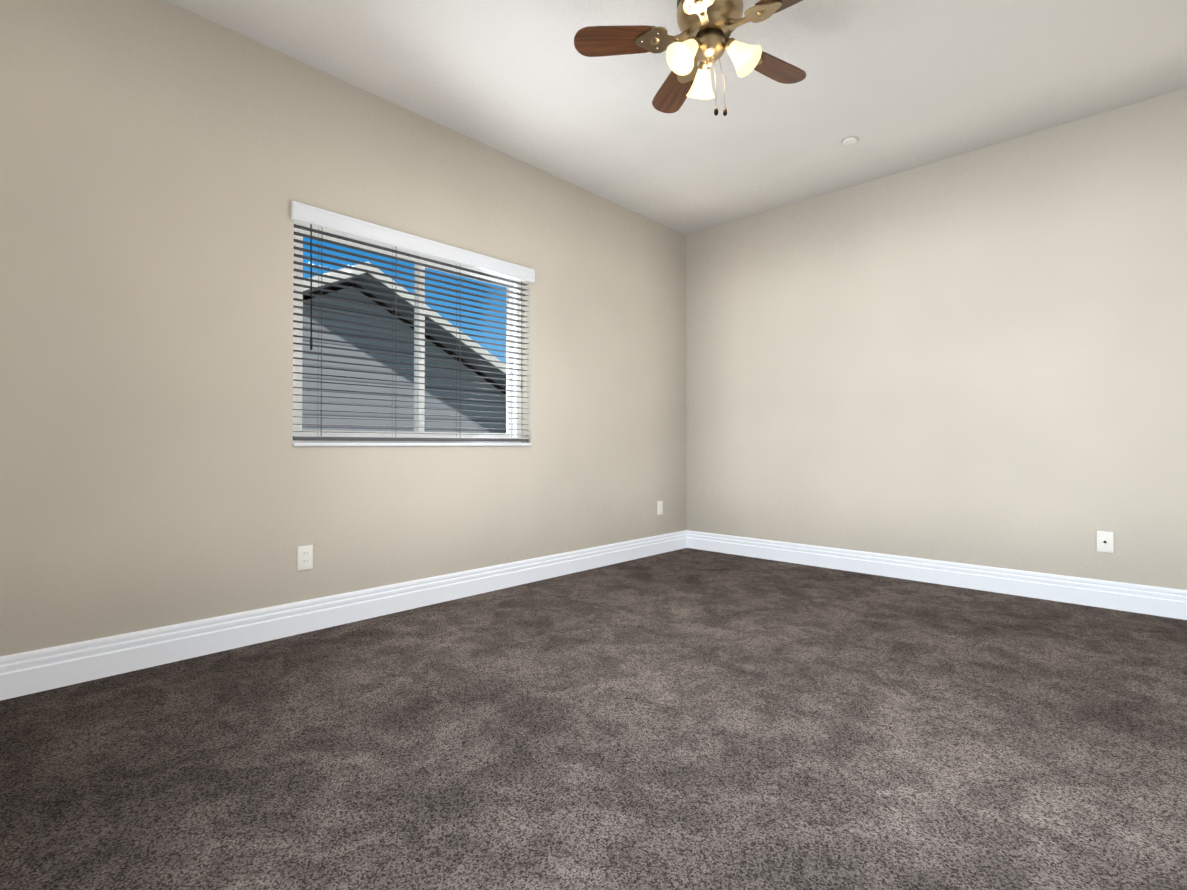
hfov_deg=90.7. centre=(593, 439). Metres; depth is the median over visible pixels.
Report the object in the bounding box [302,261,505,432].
neighbor house
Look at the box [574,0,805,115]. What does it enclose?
ceiling fan
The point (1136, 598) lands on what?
baseboard
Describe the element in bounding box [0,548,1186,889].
floor
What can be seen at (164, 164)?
wall
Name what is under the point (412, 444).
window sill
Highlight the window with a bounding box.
[293,222,520,442]
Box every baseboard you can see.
[0,530,687,700]
[688,530,1186,619]
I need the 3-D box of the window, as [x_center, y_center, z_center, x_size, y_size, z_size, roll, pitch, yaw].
[-1.014,-0.529,3.413,0.074,1.140,1.480,-1,-1,43]
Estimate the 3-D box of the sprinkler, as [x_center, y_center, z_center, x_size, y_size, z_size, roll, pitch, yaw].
[1.551,-1.802,3.546,0.092,0.012,0.092,-1,-1,43]
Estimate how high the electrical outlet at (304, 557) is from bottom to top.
0.115 m
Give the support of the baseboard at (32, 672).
attached to the wall at (164, 164)
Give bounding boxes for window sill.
[293,443,531,445]
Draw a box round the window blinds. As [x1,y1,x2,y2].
[291,201,534,441]
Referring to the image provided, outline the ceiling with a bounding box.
[166,0,1186,234]
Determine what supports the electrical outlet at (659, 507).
attached to the wall at (164, 164)
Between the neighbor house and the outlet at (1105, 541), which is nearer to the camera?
the outlet at (1105, 541)
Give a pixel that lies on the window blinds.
(310, 216)
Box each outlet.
[297,545,312,570]
[657,501,662,514]
[1097,531,1113,552]
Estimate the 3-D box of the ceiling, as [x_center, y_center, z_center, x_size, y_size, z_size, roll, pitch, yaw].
[0.436,-1.882,2.073,4.100,0.120,5.400,-1,-1,43]
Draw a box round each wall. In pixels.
[0,0,685,656]
[686,88,1186,589]
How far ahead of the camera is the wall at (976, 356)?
3.69 m
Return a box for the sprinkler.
[843,136,857,144]

